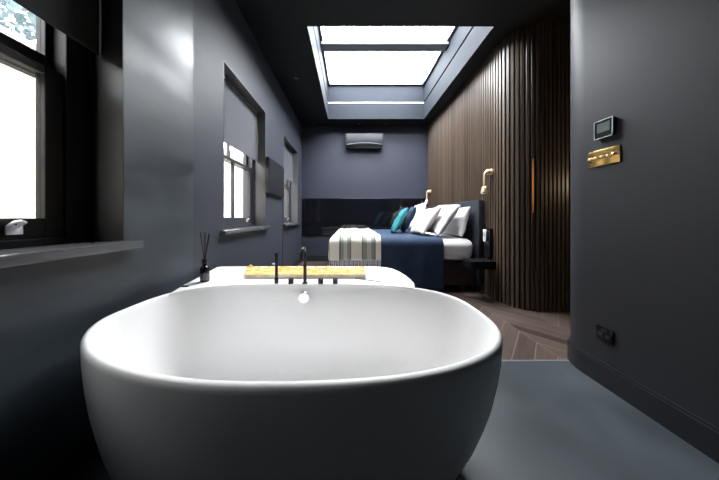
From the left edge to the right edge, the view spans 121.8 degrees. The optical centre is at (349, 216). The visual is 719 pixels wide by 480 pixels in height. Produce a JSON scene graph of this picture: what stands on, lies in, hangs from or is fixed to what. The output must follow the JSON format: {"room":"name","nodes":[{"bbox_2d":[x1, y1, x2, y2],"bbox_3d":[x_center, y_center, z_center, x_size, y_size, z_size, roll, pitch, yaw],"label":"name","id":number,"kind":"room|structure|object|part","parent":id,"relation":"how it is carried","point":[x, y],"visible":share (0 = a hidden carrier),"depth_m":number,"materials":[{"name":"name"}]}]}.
{"room":"hotel room","nodes":[
{"label":"hotel room","id":0,"kind":"room"},
{"bbox_2d":[0,0,301,479],"bbox_3d":[-1.275,-0.550,1.775,0.260,3.200,6.150,0,0,0],"label":"wall","id":1,"kind":"structure","parent":0,"point":[175,51],"depth_m":1.14,"materials":[{"name":"paint"}]},
{"bbox_2d":[0,0,143,268],"bbox_3d":[-1.258,-0.625,0.561,0.335,1.590,1.003,0,0,0],"label":"window","id":2,"kind":"structure","parent":1,"relation":"in","point":[62,101],"depth_m":0.90,"materials":[{"name":"black paint"}]},
{"bbox_3d":[-1.379,-1.015,0.575,0.004,0.590,0.630,0,0,0],"label":"pane","id":3,"kind":"part","parent":2,"relation":"part of","materials":[{"name":"clear glass"}]},
{"bbox_3d":[-1.329,-0.305,0.559,0.004,0.620,0.597,0,0,0],"label":"pane","id":4,"kind":"part","parent":2,"relation":"part of","materials":[{"name":"clear glass"}]},
{"bbox_3d":[-1.379,-0.988,0.561,0.043,0.745,0.703,0,0,0],"label":"sash","id":5,"kind":"part","parent":2,"relation":"part of","materials":[{"name":"black paint"}]},
{"bbox_3d":[-1.329,-0.280,0.561,0.043,0.740,0.703,0,0,0],"label":"sash","id":6,"kind":"part","parent":2,"relation":"part of","materials":[{"name":"black paint"}]},
{"bbox_3d":[-1.354,-0.650,0.561,0.142,1.540,0.903,0,0,0],"label":"frame","id":7,"kind":"part","parent":2,"relation":"part of","materials":[{"name":"black paint"}]},
{"bbox_2d":[12,0,98,54],"bbox_3d":[-1.263,-1.107,0.561,0.044,0.601,0.879,0,0,0],"label":"roller blind","id":8,"kind":"object","parent":2,"relation":"attached to","point":[78,20],"visible":1,"depth_m":0.91,"materials":[{"name":"black fabric"}]},
{"bbox_3d":[-1.258,0.145,0.561,0.335,0.050,1.003,0,0,0],"label":"sill","id":9,"kind":"part","parent":2,"relation":"part of","materials":[{"name":"grey paint"}]},
{"bbox_2d":[220,60,270,235],"bbox_3d":[-1.258,-0.625,2.260,0.335,1.590,1.000,0,0,0],"label":"window","id":10,"kind":"structure","parent":1,"relation":"in","point":[244,178],"depth_m":2.47,"materials":[{"name":"grey paint"}]},
{"bbox_3d":[-1.379,-0.980,2.260,0.004,0.660,0.710,0,0,0],"label":"pane","id":11,"kind":"part","parent":10,"relation":"part of","materials":[{"name":"clear glass"}]},
{"bbox_3d":[-1.329,-0.305,2.260,0.004,0.620,0.710,0,0,0],"label":"pane","id":12,"kind":"part","parent":10,"relation":"part of","materials":[{"name":"clear glass"}]},
{"bbox_3d":[-1.329,-0.280,2.260,0.043,0.740,0.790,0,0,0],"label":"sash","id":13,"kind":"part","parent":10,"relation":"part of","materials":[{"name":"grey paint"}]},
{"bbox_3d":[-1.379,-0.988,2.260,0.043,0.745,0.790,0,0,0],"label":"sash","id":14,"kind":"part","parent":10,"relation":"part of","materials":[{"name":"grey paint"}]},
{"bbox_3d":[-1.354,-0.650,2.260,0.142,1.540,0.900,0,0,0],"label":"frame","id":15,"kind":"part","parent":10,"relation":"part of","materials":[{"name":"grey paint"}]},
{"bbox_2d":[224,76,257,160],"bbox_3d":[-1.263,-1.077,2.260,0.044,0.661,0.876,0,0,0],"label":"roller blind","id":16,"kind":"object","parent":10,"relation":"attached to","point":[240,119],"visible":0.61,"depth_m":2.27,"materials":[{"name":"grey fabric"}]},
{"bbox_3d":[-1.258,0.145,2.260,0.335,0.050,1.000,0,0,0],"label":"sill","id":17,"kind":"part","parent":10,"relation":"part of","materials":[{"name":"grey paint"}]},
{"bbox_2d":[266,157,283,196],"bbox_3d":[-1.119,-0.570,3.015,0.053,0.490,0.630,0,0,0],"label":"wall screen","id":18,"kind":"object","parent":1,"relation":"attached to","point":[274,171],"visible":1,"depth_m":2.89,"materials":[{"name":"black plastic"}]},
{"bbox_2d":[282,197,282,265],"bbox_3d":[-1.141,0.180,3.396,0.008,1.460,0.012,0,0,0],"label":"trim","id":19,"kind":"structure","parent":1,"relation":"attached to","point":[282,197],"depth_m":3.39,"materials":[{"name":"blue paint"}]},
{"bbox_2d":[283,136,300,226],"bbox_3d":[-1.258,-0.625,3.920,0.335,1.590,1.000,0,0,0],"label":"window","id":20,"kind":"structure","parent":1,"relation":"in","point":[290,189],"depth_m":4.36,"materials":[{"name":"grey paint"}]},
{"bbox_3d":[-1.329,-0.305,3.920,0.004,0.620,0.710,0,0,0],"label":"pane","id":21,"kind":"part","parent":20,"relation":"part of","materials":[{"name":"clear glass"}]},
{"bbox_3d":[-1.329,-0.280,3.920,0.043,0.740,0.790,0,0,0],"label":"sash","id":22,"kind":"part","parent":20,"relation":"part of","materials":[{"name":"grey paint"}]},
{"bbox_3d":[-1.354,-0.650,3.920,0.142,1.540,0.900,0,0,0],"label":"frame","id":23,"kind":"part","parent":20,"relation":"part of","materials":[{"name":"grey paint"}]},
{"bbox_2d":[284,143,292,182],"bbox_3d":[-1.263,-1.077,3.920,0.044,0.661,0.876,0,0,0],"label":"roller blind","id":24,"kind":"object","parent":20,"relation":"attached to","point":[288,153],"visible":0.64,"depth_m":4.01,"materials":[{"name":"grey fabric"}]},
{"bbox_3d":[-1.258,0.145,3.920,0.335,0.050,1.000,0,0,0],"label":"sill","id":25,"kind":"part","parent":20,"relation":"part of","materials":[{"name":"grey paint"}]},
{"bbox_2d":[289,257,301,265],"bbox_3d":[-1.138,0.980,3.110,0.014,0.140,3.280,0,0,0],"label":"baseboard","id":26,"kind":"structure","parent":1,"relation":"attached to","point":[298,261],"depth_m":4.23,"materials":[{"name":"black paint"}]},
{"bbox_2d":[302,126,427,254],"bbox_3d":[0.278,-0.550,4.810,3.365,3.200,0.120,0,0,0],"label":"wall","id":27,"kind":"structure","parent":0,"point":[399,169],"depth_m":4.75,"materials":[{"name":"paint"}]},
{"bbox_2d":[302,255,329,260],"bbox_3d":[0.335,0.980,4.743,2.930,0.140,0.014,0,0,0],"label":"baseboard","id":28,"kind":"structure","parent":27,"relation":"attached to","point":[309,257],"depth_m":4.74,"materials":[{"name":"black paint"}]},
{"bbox_2d":[302,198,425,234],"bbox_3d":[0.333,-0.005,4.739,2.944,0.870,0.019,0,0,0],"label":"wall panel","id":29,"kind":"object","parent":27,"relation":"attached to","point":[320,216],"visible":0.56,"depth_m":4.73,"materials":[{"name":"black"}]},
{"bbox_2d":[346,133,382,148],"bbox_3d":[0.330,-1.761,4.648,0.840,0.318,0.202,0,0,0],"label":"air conditioner","id":30,"kind":"object","parent":27,"relation":"attached to","point":[353,140],"visible":1,"depth_m":4.55,"materials":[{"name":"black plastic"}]},
{"bbox_2d":[348,147,380,148],"bbox_3d":[0.330,-1.607,4.655,0.760,0.009,0.090,0,0,0],"label":"grille","id":31,"kind":"object","parent":30,"relation":"attached to","point":[348,147],"depth_m":4.64,"materials":[{"name":"black plastic"}]},
{"bbox_2d":[64,261,718,479],"bbox_3d":[1.077,1.110,1.725,5.045,0.120,6.250,0,0,0],"label":"floor","id":32,"kind":"structure","parent":0,"point":[547,420],"depth_m":0.99,"materials":[{"name":"plastic"}]},
{"bbox_2d":[80,266,502,479],"bbox_3d":[-0.265,0.722,1.110,1.720,0.657,1.220,0,0,0],"label":"bathtub","id":33,"kind":"object","parent":32,"relation":"on","point":[231,375],"depth_m":0.61,"materials":[{"name":"white ceramic"}]},
{"bbox_2d":[200,232,209,282],"bbox_3d":[-0.957,0.261,1.317,0.053,0.325,0.058,0,0,-39],"label":"reed diffuser","id":34,"kind":"object","parent":33,"relation":"on","point":[204,270],"visible":1,"depth_m":1.30,"materials":[{"name":"black glass"}]},
{"bbox_2d":[200,264,209,282],"bbox_3d":[-0.955,0.364,1.315,0.052,0.118,0.052,0,0,0],"label":"bottle","id":35,"kind":"object","parent":34,"relation":"attached to","point":[204,270],"depth_m":1.30,"materials":[{"name":"black glass"}]},
{"bbox_2d":[272,253,278,283],"bbox_3d":[-0.478,0.326,1.278,0.042,0.195,0.025,0,0,0],"label":"shower","id":36,"kind":"object","parent":33,"relation":"on","point":[276,278],"visible":1,"depth_m":1.27,"materials":[{"name":"black metal"}]},
{"bbox_3d":[-0.377,0.408,1.278,0.035,0.030,0.035,0,0,0],"label":"tap knob","id":37,"kind":"part","parent":33,"relation":"part of","materials":[{"name":"black metal"}]},
{"bbox_2d":[300,247,307,283],"bbox_3d":[-0.287,0.304,1.244,0.036,0.238,0.104,0,0,0],"label":"spout","id":38,"kind":"object","parent":33,"relation":"on","point":[303,253],"visible":1,"depth_m":1.27,"materials":[{"name":"black metal"}]},
{"bbox_2d":[245,264,365,277],"bbox_3d":[-0.345,0.395,1.465,0.910,0.056,0.176,0,0,0],"label":"board","id":39,"kind":"object","parent":33,"relation":"on","point":[251,271],"visible":0.97,"depth_m":1.43,"materials":[{"name":"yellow wood"}]},
{"bbox_3d":[-0.187,0.408,1.278,0.035,0.030,0.035,0,0,0],"label":"tap knob","id":40,"kind":"part","parent":33,"relation":"part of","materials":[{"name":"black metal"}]},
{"bbox_3d":[-0.094,0.408,1.278,0.035,0.030,0.035,0,0,0],"label":"tap knob","id":41,"kind":"part","parent":33,"relation":"part of","materials":[{"name":"black metal"}]},
{"bbox_2d":[444,260,474,289],"bbox_3d":[0.760,0.835,3.640,1.960,0.430,1.720,0,0,0],"label":"bed","id":42,"kind":"object","parent":32,"relation":"on","point":[455,273],"visible":0.19,"depth_m":2.78,"materials":[{"name":"brown wood"}]},
{"bbox_2d":[425,232,472,259],"bbox_3d":[0.767,0.461,3.632,1.965,0.327,1.744,0,0,0],"label":"mattress","id":43,"kind":"object","parent":42,"relation":"on","point":[455,248],"visible":0.16,"depth_m":2.77,"materials":[{"name":"white fabric"}]},
{"bbox_2d":[330,229,443,289],"bbox_3d":[0.495,0.631,3.639,1.573,0.724,1.875,0,0,0],"label":"duvet","id":44,"kind":"object","parent":43,"relation":"on","point":[420,257],"visible":0.5,"depth_m":2.73,"materials":[{"name":"blue fabric"}]},
{"bbox_2d":[328,228,380,266],"bbox_3d":[0.057,0.470,3.630,0.728,0.455,1.911,0,0,0],"label":"throw blanket","id":45,"kind":"object","parent":44,"relation":"on","point":[351,244],"visible":1,"depth_m":2.71,"materials":[{"name":"fabric"}]},
{"bbox_2d":[391,208,407,231],"bbox_3d":[0.857,0.060,3.500,0.275,0.438,0.407,0,0,0],"label":"cushion","id":46,"kind":"object","parent":44,"relation":"on","point":[398,221],"visible":1,"depth_m":3.33,"materials":[{"name":"teal fabric"}]},
{"bbox_2d":[400,207,416,232],"bbox_3d":[1.058,0.040,3.660,0.258,0.478,0.438,0,0,8],"label":"cushion","id":47,"kind":"object","parent":44,"relation":"on","point":[411,212],"visible":0.9,"depth_m":3.48,"materials":[{"name":"blue fabric"}]},
{"bbox_2d":[407,203,426,228],"bbox_3d":[1.359,-0.008,4.100,0.253,0.554,0.648,0,0,0],"label":"pillow","id":48,"kind":"object","parent":44,"relation":"on","point":[421,207],"visible":0.44,"depth_m":3.91,"materials":[{"name":"white fabric"}]},
{"bbox_2d":[409,207,441,233],"bbox_3d":[1.172,0.063,3.139,0.333,0.432,0.510,0,0,-8],"label":"cushion","id":49,"kind":"object","parent":44,"relation":"on","point":[427,218],"visible":1,"depth_m":2.98,"materials":[{"name":"white fabric"}]},
{"bbox_2d":[426,205,460,235],"bbox_3d":[1.396,0.034,3.140,0.349,0.470,0.671,0,0,0],"label":"pillow","id":50,"kind":"object","parent":44,"relation":"on","point":[447,213],"visible":0.64,"depth_m":2.88,"materials":[{"name":"white fabric"}]},
{"bbox_2d":[442,207,469,236],"bbox_3d":[1.633,0.075,3.140,0.224,0.448,0.675,0,0,0],"label":"pillow","id":51,"kind":"object","parent":43,"relation":"on","point":[457,226],"visible":0.67,"depth_m":2.89,"materials":[{"name":"white fabric"}]},
{"bbox_3d":[1.600,1.000,2.900,0.080,0.100,0.080,0,0,0],"label":"leg","id":52,"kind":"part","parent":42,"relation":"part of","materials":[{"name":"brown wood"}]},
{"bbox_2d":[502,360,569,361],"bbox_3d":[0.378,1.051,1.460,3.045,0.006,0.016,0,0,0],"label":"trim","id":53,"kind":"structure","parent":32,"relation":"on","point":[502,360],"depth_m":1.45,"materials":[{"name":"grey metal"}]},
{"bbox_2d":[235,0,569,125],"bbox_3d":[1.077,-2.225,1.725,5.045,0.150,6.250,0,0,0],"label":"ceiling","id":54,"kind":"structure","parent":0,"point":[279,27],"depth_m":2.21,"materials":[{"name":"black paint"}]},
{"bbox_2d":[318,27,456,85],"bbox_3d":[0.570,-2.905,3.320,2.280,0.150,2.300,0,0,0],"label":"window","id":55,"kind":"structure","parent":54,"relation":"in","point":[438,44],"depth_m":3.32,"materials":[{"name":"grey paint"}]},
{"bbox_2d":[307,26,493,118],"bbox_3d":[0.570,-2.515,3.320,2.280,0.730,2.300,0,0,0],"label":"trim","id":56,"kind":"structure","parent":54,"relation":"attached to","point":[478,34],"depth_m":4.36,"materials":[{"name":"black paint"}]},
{"bbox_2d":[328,102,423,102],"bbox_3d":[0.570,-2.503,4.383,2.100,0.017,0.014,0,0,0],"label":"trim","id":57,"kind":"structure","parent":56,"relation":"attached to","point":[328,102],"depth_m":4.38,"materials":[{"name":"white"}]},
{"bbox_2d":[428,23,569,311],"bbox_3d":[2.670,-0.550,3.480,1.660,3.200,2.540,0,0,0],"label":"wall","id":58,"kind":"structure","parent":0,"point":[512,114],"depth_m":2.29,"materials":[{"name":"brown wood"}]},
{"bbox_2d":[425,189,430,203],"bbox_3d":[1.772,-0.465,4.560,0.135,0.324,0.084,0,0,0],"label":"wall lamp","id":59,"kind":"object","parent":58,"relation":"attached to","point":[428,191],"visible":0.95,"depth_m":4.54,"materials":[{"name":"gold metal"}]},
{"bbox_2d":[426,200,483,285],"bbox_3d":[1.796,0.357,3.675,0.083,1.185,1.890,0,0,0],"label":"headboard","id":60,"kind":"object","parent":58,"relation":"attached to","point":[474,227],"visible":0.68,"depth_m":2.77,"materials":[{"name":"fabric"}]},
{"bbox_2d":[462,258,495,269],"bbox_3d":[1.654,0.600,2.570,0.312,0.100,0.200,0,0,0],"label":"shelf","id":61,"kind":"object","parent":58,"relation":"attached to","point":[472,263],"visible":1,"depth_m":2.47,"materials":[{"name":"black paint"}]},
{"bbox_3d":[1.504,0.605,2.570,0.012,0.080,0.190,0,0,0],"label":"drawer","id":62,"kind":"part","parent":61,"relation":"part of","materials":[{"name":"black paint"}]},
{"bbox_2d":[480,169,493,193],"bbox_3d":[1.772,-0.465,2.600,0.135,0.324,0.084,0,0,0],"label":"wall lamp","id":63,"kind":"object","parent":58,"relation":"attached to","point":[484,190],"visible":1,"depth_m":2.58,"materials":[{"name":"gold metal"}]},
{"bbox_3d":[1.768,-0.485,2.600,0.066,0.229,0.029,0,0,0],"label":"arm","id":64,"kind":"part","parent":63,"relation":"part of","materials":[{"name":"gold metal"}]},
{"bbox_2d":[484,228,492,256],"bbox_3d":[1.817,0.335,2.623,0.044,0.370,0.105,0,0,0],"label":"panel","id":65,"kind":"object","parent":58,"relation":"attached to","point":[488,246],"visible":1,"depth_m":2.57,"materials":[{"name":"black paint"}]},
{"bbox_2d":[483,229,486,241],"bbox_3d":[1.779,0.245,2.635,0.032,0.160,0.050,0,0,0],"label":"handset","id":66,"kind":"object","parent":65,"relation":"attached to","point":[484,230],"visible":1,"depth_m":2.62,"materials":[{"name":"white plastic"}]},
{"bbox_2d":[532,163,533,207],"bbox_3d":[2.034,-0.350,2.222,0.012,0.600,0.006,0,0,0],"label":"door handle","id":67,"kind":"object","parent":58,"relation":"attached to","point":[533,163],"visible":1,"depth_m":2.22,"materials":[{"name":"brown metal"}]},
{"bbox_2d":[570,0,718,427],"bbox_3d":[2.542,-0.550,0.125,1.915,3.200,2.850,0,0,0],"label":"wall","id":68,"kind":"structure","parent":0,"point":[644,226],"depth_m":1.05,"materials":[{"name":"grey paint"}]},
{"bbox_2d":[588,145,620,167],"bbox_3d":[1.571,-0.374,1.248,0.027,0.100,0.155,0,0,0],"label":"plate","id":69,"kind":"object","parent":68,"relation":"attached to","point":[609,155],"visible":1,"depth_m":1.24,"materials":[{"name":"gold metal"}]},
{"bbox_2d":[594,116,614,140],"bbox_3d":[1.574,-0.547,1.237,0.020,0.114,0.092,0,0,0],"label":"thermostat","id":70,"kind":"object","parent":68,"relation":"attached to","point":[604,128],"visible":1,"depth_m":1.23,"materials":[{"name":"silver plastic"}]},
{"bbox_2d":[596,324,613,344],"bbox_3d":[1.578,0.728,1.240,0.014,0.084,0.080,0,0,0],"label":"wall socket","id":71,"kind":"object","parent":68,"relation":"attached to","point":[607,335],"visible":1,"depth_m":1.23,"materials":[{"name":"black plastic"}]},
{"bbox_2d":[598,331,609,339],"bbox_3d":[1.574,0.736,1.240,0.003,0.022,0.058,0,0,0],"label":"outlet","id":72,"kind":"object","parent":71,"relation":"attached to","point":[603,335],"depth_m":1.24,"materials":[{"name":"black plastic"}]},
{"bbox_2d":[567,336,718,463],"bbox_3d":[2.534,0.979,0.133,1.931,0.142,2.866,0,0,0],"label":"baseboard","id":73,"kind":"structure","parent":68,"relation":"attached to","point":[697,432],"depth_m":1.04,"materials":[{"name":"black paint"}]}
]}

